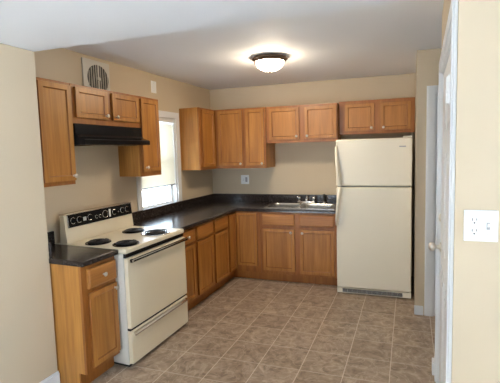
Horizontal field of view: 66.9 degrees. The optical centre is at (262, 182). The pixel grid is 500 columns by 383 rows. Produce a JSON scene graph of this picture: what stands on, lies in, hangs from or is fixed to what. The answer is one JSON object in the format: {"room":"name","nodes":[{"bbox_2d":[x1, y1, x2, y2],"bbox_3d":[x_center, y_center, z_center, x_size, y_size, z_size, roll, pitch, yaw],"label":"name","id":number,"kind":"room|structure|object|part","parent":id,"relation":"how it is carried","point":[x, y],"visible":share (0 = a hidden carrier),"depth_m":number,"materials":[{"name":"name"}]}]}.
{"room":"kitchen","nodes":[
{"label":"kitchen","id":0,"kind":"room"},
{"bbox_2d":[0,43,57,382],"bbox_3d":[-2.483,0.468,0.624,0.491,2.277,4.365,0,5,22],"label":"wall","id":1,"kind":"structure","parent":0,"point":[27,331],"depth_m":2.39,"materials":[{"name":"paint"}]},
{"bbox_2d":[39,371,59,382],"bbox_3d":[-2.221,1.554,0.624,0.014,0.100,4.365,0,5,22],"label":"baseboard","id":2,"kind":"structure","parent":1,"relation":"attached to","point":[54,378],"depth_m":2.60,"materials":[{"name":"white paint"}]},
{"bbox_2d":[34,48,212,243],"bbox_3d":[-1.325,0.055,4.032,0.140,2.465,3.000,0,5,22],"label":"wall","id":3,"kind":"structure","parent":0,"point":[99,183],"depth_m":3.54,"materials":[{"name":"paint"}]},
{"bbox_2d":[47,231,54,243],"bbox_3d":[-1.710,0.444,2.845,0.019,0.102,0.317,0,5,22],"label":"backsplash","id":4,"kind":"structure","parent":3,"relation":"attached to","point":[51,239],"depth_m":2.96,"materials":[{"name":"laminate"}]},
{"bbox_2d":[36,77,77,186],"bbox_3d":[-1.585,-0.354,2.730,0.324,0.752,0.316,0,5,22],"label":"upper cabinet","id":5,"kind":"object","parent":3,"relation":"attached to","point":[53,96],"visible":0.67,"depth_m":2.70,"materials":[{"name":"brown wood"}]},
{"bbox_2d":[81,57,109,90],"bbox_3d":[-1.480,-0.944,3.386,0.029,0.296,0.310,0,5,21],"label":"exhaust fan cover","id":6,"kind":"object","parent":3,"relation":"attached to","point":[95,74],"visible":0.77,"depth_m":3.37,"materials":[{"name":"grey plastic"}]},
{"bbox_2d":[69,83,139,127],"bbox_3d":[-1.393,-0.629,3.211,0.324,0.295,0.760,0,5,22],"label":"upper cabinet","id":7,"kind":"object","parent":3,"relation":"attached to","point":[90,105],"visible":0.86,"depth_m":3.10,"materials":[{"name":"brown wood"}]},
{"bbox_3d":[-1.350,-0.624,2.994,0.020,0.228,0.325,0,5,22],"label":"door","id":8,"kind":"part","parent":7,"relation":"part of","materials":[{"name":"brown wood"}]},
{"bbox_2d":[73,123,149,146],"bbox_3d":[-1.359,-0.397,3.219,0.383,0.168,0.752,0,5,22],"label":"range hood","id":9,"kind":"object","parent":7,"relation":"attached to","point":[85,135],"visible":0.86,"depth_m":3.09,"materials":[{"name":"black metal"}]},
{"bbox_3d":[-1.211,-0.657,3.348,0.020,0.228,0.333,0,5,22],"label":"door","id":10,"kind":"part","parent":7,"relation":"part of","materials":[{"name":"brown wood"}]},
{"bbox_2d":[118,96,160,176],"bbox_3d":[-1.193,-0.448,3.721,0.324,0.752,0.296,0,5,22],"label":"upper cabinet","id":11,"kind":"object","parent":3,"relation":"attached to","point":[139,160],"visible":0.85,"depth_m":3.63,"materials":[{"name":"brown wood"}]},
{"bbox_3d":[-1.101,-0.447,3.685,0.020,0.752,0.296,0,5,22],"label":"frame","id":12,"kind":"part","parent":11,"relation":"part of","materials":[{"name":"brown wood"}]},
{"bbox_3d":[-1.085,-0.458,3.670,0.020,0.686,0.260,0,5,22],"label":"door","id":13,"kind":"part","parent":11,"relation":"part of","materials":[{"name":"brown wood"}]},
{"bbox_2d":[151,81,155,92],"bbox_3d":[-1.192,-1.051,4.143,0.008,0.128,0.086,0,5,21],"label":"wall plate","id":14,"kind":"object","parent":3,"relation":"attached to","point":[153,83],"visible":1,"depth_m":4.14,"materials":[{"name":"white plastic"}]},
{"bbox_2d":[136,110,181,210],"bbox_3d":[-1.213,-0.257,4.272,0.148,1.110,0.800,0,5,22],"label":"window","id":15,"kind":"structure","parent":3,"relation":"in","point":[172,190],"depth_m":4.54,"materials":[{"name":"white paint"}]},
{"bbox_3d":[-1.218,0.000,4.293,0.032,0.555,0.620,0,5,22],"label":"sash","id":16,"kind":"part","parent":15,"relation":"part of","materials":[{"name":"white paint"}]},
{"bbox_2d":[141,119,175,189],"bbox_3d":[-1.179,-0.332,4.246,0.030,0.765,0.612,0,5,22],"label":"window blind","id":17,"kind":"object","parent":15,"relation":"attached to","point":[167,177],"visible":0.52,"depth_m":4.37,"materials":[{"name":"white plastic"}]},
{"bbox_3d":[-1.170,0.041,4.277,0.024,0.016,0.612,0,5,22],"label":"rail","id":18,"kind":"part","parent":17,"relation":"part of","materials":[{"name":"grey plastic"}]},
{"bbox_3d":[-1.188,-0.700,4.214,0.030,0.027,0.612,0,5,22],"label":"head rail","id":19,"kind":"part","parent":17,"relation":"part of","materials":[{"name":"white plastic"}]},
{"bbox_2d":[179,107,215,169],"bbox_3d":[-0.801,-0.546,4.759,0.291,0.752,0.388,0,5,22],"label":"upper cabinet","id":20,"kind":"object","parent":3,"relation":"attached to","point":[197,125],"visible":1,"depth_m":4.60,"materials":[{"name":"brown wood"}]},
{"bbox_3d":[-0.694,-0.545,4.717,0.020,0.752,0.388,0,5,21],"label":"frame","id":21,"kind":"part","parent":20,"relation":"part of","materials":[{"name":"brown wood"}]},
{"bbox_3d":[-0.673,-0.552,4.715,0.020,0.696,0.304,0,5,22],"label":"door","id":22,"kind":"part","parent":20,"relation":"part of","materials":[{"name":"brown wood"}]},
{"bbox_2d":[214,108,244,168],"bbox_3d":[-0.496,-0.577,5.040,0.670,0.752,0.451,0,5,18],"label":"upper cabinet","id":23,"kind":"object","parent":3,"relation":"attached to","point":[229,123],"visible":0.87,"depth_m":4.82,"materials":[{"name":"brown wood"}]},
{"bbox_2d":[0,0,408,51],"bbox_3d":[0.561,-0.818,-0.595,8.500,0.338,4.552,0,5,18],"label":"ceiling","id":24,"kind":"structure","parent":0,"point":[32,25],"depth_m":1.88,"materials":[{"name":"paint"}]},
{"bbox_2d":[63,0,443,89],"bbox_3d":[0.659,-1.257,3.447,5.000,0.150,3.248,0,5,18],"label":"ceiling","id":25,"kind":"structure","parent":0,"point":[382,39],"depth_m":3.19,"materials":[{"name":"paint"}]},
{"bbox_2d":[252,53,287,72],"bbox_3d":[0.069,-1.102,3.541,0.336,0.144,0.336,0,5,18],"label":"ceiling light","id":26,"kind":"object","parent":25,"relation":"attached to","point":[269,62],"visible":1,"depth_m":3.44,"materials":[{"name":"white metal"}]},
{"bbox_3d":[0.069,-1.092,3.542,0.260,0.086,0.260,0,5,18],"label":"lamp shade","id":27,"kind":"part","parent":26,"relation":"part of","materials":[{"name":"white glass"}]},
{"bbox_2d":[91,276,435,382],"bbox_3d":[1.611,1.385,2.672,8.500,0.100,4.600,0,5,18],"label":"floor","id":28,"kind":"structure","parent":0,"point":[248,330],"depth_m":3.16,"materials":[{"name":"tile"}]},
{"bbox_2d":[50,256,120,382],"bbox_3d":[-1.394,0.966,2.775,0.661,0.866,0.307,0,5,22],"label":"base cabinet","id":29,"kind":"object","parent":28,"relation":"on","point":[84,299],"visible":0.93,"depth_m":2.60,"materials":[{"name":"brown wood"}]},
{"bbox_2d":[47,231,117,266],"bbox_3d":[-1.417,0.466,2.727,0.651,0.140,0.327,0,5,22],"label":"countertop","id":30,"kind":"structure","parent":29,"relation":"on","point":[68,255],"depth_m":2.65,"materials":[{"name":"laminate"}]},
{"bbox_3d":[-1.147,0.913,2.672,0.020,0.756,0.307,0,5,22],"label":"frame","id":31,"kind":"part","parent":29,"relation":"part of","materials":[{"name":"brown wood"}]},
{"bbox_3d":[-1.127,0.638,2.657,0.024,0.138,0.254,0,5,22],"label":"drawer","id":32,"kind":"part","parent":29,"relation":"part of","materials":[{"name":"brown wood"}]},
{"bbox_3d":[-1.119,0.997,2.688,0.020,0.522,0.254,0,5,22],"label":"door","id":33,"kind":"part","parent":29,"relation":"part of","materials":[{"name":"brown wood"}]},
{"bbox_2d":[58,202,187,366],"bbox_3d":[-1.144,0.783,3.242,0.729,1.139,0.762,0,5,22],"label":"range","id":34,"kind":"object","parent":28,"relation":"on","point":[151,281],"visible":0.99,"depth_m":3.05,"materials":[{"name":"beige metal"}]},
{"bbox_3d":[-1.432,0.219,3.302,0.056,0.010,0.762,0,5,22],"label":"trim","id":35,"kind":"part","parent":34,"relation":"part of","materials":[{"name":"silver metal"}]},
{"bbox_3d":[-1.398,0.275,3.304,0.017,0.101,0.722,0,5,22],"label":"control panel","id":36,"kind":"part","parent":34,"relation":"part of","materials":[{"name":"black ceramic"}]},
{"bbox_2d":[102,210,107,217],"bbox_3d":[-1.383,0.272,3.325,0.010,0.066,0.066,1,5,22],"label":"knob","id":37,"kind":"object","parent":34,"relation":"on","point":[104,212],"depth_m":3.32,"materials":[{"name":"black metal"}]},
{"bbox_2d":[58,226,183,253],"bbox_3d":[-1.172,0.466,3.223,0.685,0.038,0.758,0,5,22],"label":"cooktop","id":38,"kind":"object","parent":34,"relation":"in","point":[125,239],"depth_m":3.11,"materials":[{"name":"beige metal"}]},
{"bbox_3d":[-1.134,1.341,3.291,0.580,0.020,0.738,0,5,22],"label":"kick plate","id":39,"kind":"part","parent":34,"relation":"part of","materials":[{"name":"black"}]},
{"bbox_3d":[-0.855,0.788,3.128,0.035,0.530,0.752,0,5,22],"label":"oven door","id":40,"kind":"part","parent":34,"relation":"part of","materials":[{"name":"beige metal"}]},
{"bbox_3d":[-0.845,1.197,3.163,0.035,0.254,0.752,0,5,22],"label":"storage drawer","id":41,"kind":"part","parent":34,"relation":"part of","materials":[{"name":"beige metal"}]},
{"bbox_3d":[-0.829,0.539,3.095,0.034,0.023,0.740,0,5,22],"label":"door handle","id":42,"kind":"part","parent":34,"relation":"part of","materials":[{"name":"white metal"}]},
{"bbox_3d":[-0.812,0.539,3.088,0.002,0.021,0.736,0,5,22],"label":"handle trim","id":43,"kind":"part","parent":34,"relation":"part of","materials":[{"name":"silver metal"}]},
{"bbox_3d":[-0.821,1.097,3.144,0.020,0.029,0.704,0,5,22],"label":"drawer handle","id":44,"kind":"part","parent":34,"relation":"part of","materials":[{"name":"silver metal"}]},
{"bbox_2d":[182,227,196,310],"bbox_3d":[-0.995,0.871,3.785,0.661,0.866,0.328,0,5,22],"label":"base cabinet","id":45,"kind":"object","parent":28,"relation":"on","point":[190,253],"visible":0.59,"depth_m":3.73,"materials":[{"name":"brown wood"}]},
{"bbox_3d":[-0.733,0.527,3.652,0.024,0.130,0.276,0,5,22],"label":"drawer","id":46,"kind":"part","parent":45,"relation":"part of","materials":[{"name":"brown wood"}]},
{"bbox_3d":[-0.726,0.893,3.684,0.020,0.555,0.276,0,5,22],"label":"door","id":47,"kind":"part","parent":45,"relation":"part of","materials":[{"name":"brown wood"}]},
{"bbox_2d":[192,215,229,307],"bbox_3d":[-0.816,0.824,4.279,0.632,0.866,0.723,0,5,22],"label":"base cabinet","id":48,"kind":"object","parent":28,"relation":"on","point":[211,237],"visible":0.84,"depth_m":4.11,"materials":[{"name":"brown wood"}]},
{"bbox_3d":[-0.607,0.494,3.973,0.024,0.135,0.321,0,5,22],"label":"drawer","id":49,"kind":"part","parent":48,"relation":"part of","materials":[{"name":"brown wood"}]},
{"bbox_3d":[-0.599,0.863,4.005,0.020,0.555,0.321,0,5,22],"label":"door","id":50,"kind":"part","parent":48,"relation":"part of","materials":[{"name":"brown wood"}]},
{"bbox_3d":[-0.472,0.462,4.313,0.024,0.135,0.312,0,5,22],"label":"drawer","id":51,"kind":"part","parent":48,"relation":"part of","materials":[{"name":"brown wood"}]},
{"bbox_3d":[-0.465,0.830,4.345,0.020,0.555,0.312,0,5,22],"label":"door","id":52,"kind":"part","parent":48,"relation":"part of","materials":[{"name":"brown wood"}]},
{"bbox_2d":[224,211,263,283],"bbox_3d":[-0.411,0.758,4.939,0.951,0.866,0.823,0,5,18],"label":"base cabinet","id":53,"kind":"object","parent":28,"relation":"on","point":[244,227],"visible":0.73,"depth_m":4.64,"materials":[{"name":"brown wood"}]},
{"bbox_3d":[-0.364,0.721,4.598,0.020,0.695,0.174,0,5,22],"label":"door","id":54,"kind":"part","parent":53,"relation":"part of","materials":[{"name":"brown wood"}]},
{"bbox_2d":[132,193,336,229],"bbox_3d":[-0.178,0.304,4.267,1.942,0.140,1.880,0,5,18],"label":"countertop","id":55,"kind":"structure","parent":53,"relation":"on","point":[189,213],"depth_m":4.54,"materials":[{"name":"laminate"}]},
{"bbox_2d":[263,202,335,209],"bbox_3d":[0.494,0.359,4.715,0.845,0.165,0.540,0,5,18],"label":"sink","id":56,"kind":"object","parent":55,"relation":"in","point":[282,205],"visible":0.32,"depth_m":4.81,"materials":[{"name":"silver metal"}]},
{"bbox_2d":[297,196,314,202],"bbox_3d":[0.547,0.211,4.838,0.243,0.105,0.201,0,5,18],"label":"faucet","id":57,"kind":"object","parent":55,"relation":"on","point":[299,198],"visible":1,"depth_m":4.89,"materials":[{"name":"silver metal"}]},
{"bbox_3d":[0.571,0.246,4.912,0.230,0.022,0.052,0,5,18],"label":"deck plate","id":58,"kind":"part","parent":57,"relation":"part of","materials":[{"name":"silver metal"}]},
{"bbox_3d":[-0.187,0.693,4.645,0.261,0.655,0.020,0,5,18],"label":"door","id":59,"kind":"part","parent":53,"relation":"part of","materials":[{"name":"brown wood"}]},
{"bbox_2d":[260,212,336,285],"bbox_3d":[0.501,0.753,4.729,0.910,0.866,0.655,0,5,18],"label":"base cabinet","id":60,"kind":"object","parent":28,"relation":"on","point":[295,247],"visible":0.96,"depth_m":4.45,"materials":[{"name":"brown wood"}]},
{"bbox_3d":[0.188,0.439,4.499,0.392,0.134,0.024,0,5,18],"label":"false drawer","id":61,"kind":"part","parent":60,"relation":"part of","materials":[{"name":"brown wood"}]},
{"bbox_3d":[0.198,0.803,4.532,0.392,0.514,0.020,0,5,18],"label":"door","id":62,"kind":"part","parent":60,"relation":"part of","materials":[{"name":"brown wood"}]},
{"bbox_3d":[0.623,0.440,4.358,0.399,0.134,0.024,0,5,18],"label":"false drawer","id":63,"kind":"part","parent":60,"relation":"part of","materials":[{"name":"brown wood"}]},
{"bbox_3d":[0.633,0.812,4.392,0.399,0.529,0.020,0,5,18],"label":"door","id":64,"kind":"part","parent":60,"relation":"part of","materials":[{"name":"brown wood"}]},
{"bbox_2d":[335,136,411,297],"bbox_3d":[1.267,0.344,4.314,0.774,1.712,0.795,0,5,18],"label":"refrigerator","id":65,"kind":"object","parent":28,"relation":"on","point":[373,218],"visible":1,"depth_m":4.00,"materials":[{"name":"beige metal"}]},
{"bbox_3d":[0.808,-0.174,4.035,0.069,0.434,0.077,0,5,18],"label":"handle","id":66,"kind":"part","parent":65,"relation":"part of","materials":[{"name":"white plastic"}]},
{"bbox_3d":[0.819,0.254,4.072,0.070,0.424,0.077,0,5,18],"label":"handle","id":67,"kind":"part","parent":65,"relation":"part of","materials":[{"name":"beige plastic"}]},
{"bbox_3d":[1.166,-0.216,3.982,0.765,0.498,0.063,0,5,18],"label":"freezer door","id":68,"kind":"part","parent":65,"relation":"part of","materials":[{"name":"white metal"}]},
{"bbox_3d":[1.186,0.595,4.051,0.765,1.106,0.063,0,5,18],"label":"door","id":69,"kind":"part","parent":65,"relation":"part of","materials":[{"name":"white metal"}]},
{"bbox_2d":[209,73,415,276],"bbox_3d":[0.547,-0.079,5.064,3.200,2.465,0.140,0,5,18],"label":"wall","id":70,"kind":"structure","parent":0,"point":[304,168],"depth_m":4.96,"materials":[{"name":"paint"}]},
{"bbox_2d":[241,175,248,183],"bbox_3d":[-0.245,-0.047,5.238,0.117,0.124,0.018,0,5,18],"label":"outlet switch plate","id":71,"kind":"object","parent":70,"relation":"attached to","point":[244,178],"visible":1,"depth_m":5.24,"materials":[{"name":"white plastic"}]},
{"bbox_2d":[244,107,274,167],"bbox_3d":[-0.040,-0.576,4.894,0.282,0.752,0.452,0,5,18],"label":"upper cabinet","id":72,"kind":"object","parent":70,"relation":"attached to","point":[259,153],"visible":0.91,"depth_m":4.72,"materials":[{"name":"brown wood"}]},
{"bbox_3d":[-0.095,-0.567,4.719,0.237,0.696,0.020,0,5,18],"label":"door","id":73,"kind":"part","parent":72,"relation":"part of","materials":[{"name":"brown wood"}]},
{"bbox_2d":[266,103,340,143],"bbox_3d":[0.512,-0.728,4.709,0.874,0.446,0.437,0,5,18],"label":"upper cabinet","id":74,"kind":"object","parent":70,"relation":"attached to","point":[310,122],"visible":0.92,"depth_m":4.54,"materials":[{"name":"brown wood"}]},
{"bbox_3d":[0.261,-0.719,4.606,0.378,0.378,0.020,0,5,18],"label":"door","id":75,"kind":"part","parent":74,"relation":"part of","materials":[{"name":"brown wood"}]},
{"bbox_3d":[0.685,-0.718,4.469,0.377,0.378,0.020,0,5,18],"label":"door","id":76,"kind":"part","parent":74,"relation":"part of","materials":[{"name":"brown wood"}]},
{"bbox_2d":[339,97,414,135],"bbox_3d":[1.348,-0.779,4.487,0.843,0.389,0.337,0,5,18],"label":"upper cabinet","id":77,"kind":"object","parent":70,"relation":"attached to","point":[394,115],"visible":1,"depth_m":4.37,"materials":[{"name":"brown wood"}]},
{"bbox_3d":[1.136,-0.766,4.425,0.336,0.311,0.020,0,5,18],"label":"door","id":78,"kind":"part","parent":77,"relation":"part of","materials":[{"name":"brown wood"}]},
{"bbox_3d":[1.514,-0.765,4.303,0.326,0.311,0.020,0,5,18],"label":"door","id":79,"kind":"part","parent":77,"relation":"part of","materials":[{"name":"brown wood"}]},
{"bbox_2d":[414,49,436,314],"bbox_3d":[1.687,-0.020,4.031,0.164,2.465,1.133,0,5,19],"label":"wall","id":80,"kind":"structure","parent":0,"point":[426,59],"depth_m":3.50,"materials":[{"name":"paint"}]},
{"bbox_2d":[414,305,422,314],"bbox_3d":[1.490,1.214,3.606,0.082,0.088,0.014,0,5,18],"label":"baseboard","id":81,"kind":"structure","parent":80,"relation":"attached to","point":[418,310],"depth_m":3.60,"materials":[{"name":"white paint"}]},
{"bbox_2d":[436,48,441,84],"bbox_3d":[2.277,0.027,3.301,1.425,2.465,0.100,0,5,18],"label":"wall","id":82,"kind":"structure","parent":0,"point":[438,49],"depth_m":3.38,"materials":[{"name":"paint"}]},
{"bbox_2d":[424,85,437,315],"bbox_3d":[1.945,0.188,3.414,0.881,2.142,0.119,0,5,18],"label":"door","id":83,"kind":"structure","parent":82,"relation":"in","point":[432,91],"depth_m":3.48,"materials":[{"name":"white paint"}]},
{"bbox_2d":[438,0,498,382],"bbox_3d":[1.013,0.172,1.964,0.122,2.465,1.320,1,5,23],"label":"wall","id":84,"kind":"structure","parent":0,"point":[477,46],"depth_m":1.34,"materials":[{"name":"paint"}]},
{"bbox_2d":[432,356,434,374],"bbox_3d":[1.217,1.294,2.674,0.034,0.100,0.082,1,5,23],"label":"baseboard","id":85,"kind":"structure","parent":84,"relation":"attached to","point":[433,359],"depth_m":2.64,"materials":[{"name":"white paint"}]},
{"bbox_2d":[428,0,457,382],"bbox_3d":[0.963,0.336,1.964,0.169,2.142,1.242,1,5,23],"label":"door","id":86,"kind":"structure","parent":84,"relation":"in","point":[447,83],"depth_m":1.83,"materials":[{"name":"white paint"}]},
{"bbox_3d":[1.107,0.409,2.424,0.077,0.064,0.065,0,5,18],"label":"knob","id":87,"kind":"part","parent":86,"relation":"part of","materials":[{"name":"silver metal"}]},
{"bbox_2d":[463,210,498,241],"bbox_3d":[0.775,0.153,1.340,0.109,0.113,0.018,0,5,18],"label":"outlet switch plate","id":88,"kind":"object","parent":84,"relation":"attached to","point":[479,225],"visible":1,"depth_m":1.34,"materials":[{"name":"white plastic"}]},
{"bbox_2d":[469,226,479,235],"bbox_3d":[0.756,0.172,1.350,0.034,0.034,0.002,0,5,18],"label":"outlet","id":89,"kind":"object","parent":88,"relation":"attached to","point":[473,230],"depth_m":1.35,"materials":[{"name":"white plastic"}]},
{"bbox_2d":[469,216,479,224],"bbox_3d":[0.755,0.134,1.347,0.034,0.034,0.002,0,5,18],"label":"outlet","id":90,"kind":"object","parent":88,"relation":"attached to","point":[473,220],"depth_m":1.35,"materials":[{"name":"white plastic"}]},
{"bbox_2d":[489,0,499,382],"bbox_3d":[2.931,0.323,0.733,4.400,2.277,0.120,0,5,18],"label":"wall","id":91,"kind":"structure","parent":0,"point":[494,348],"depth_m":1.35,"materials":[{"name":"paint"}]}
]}

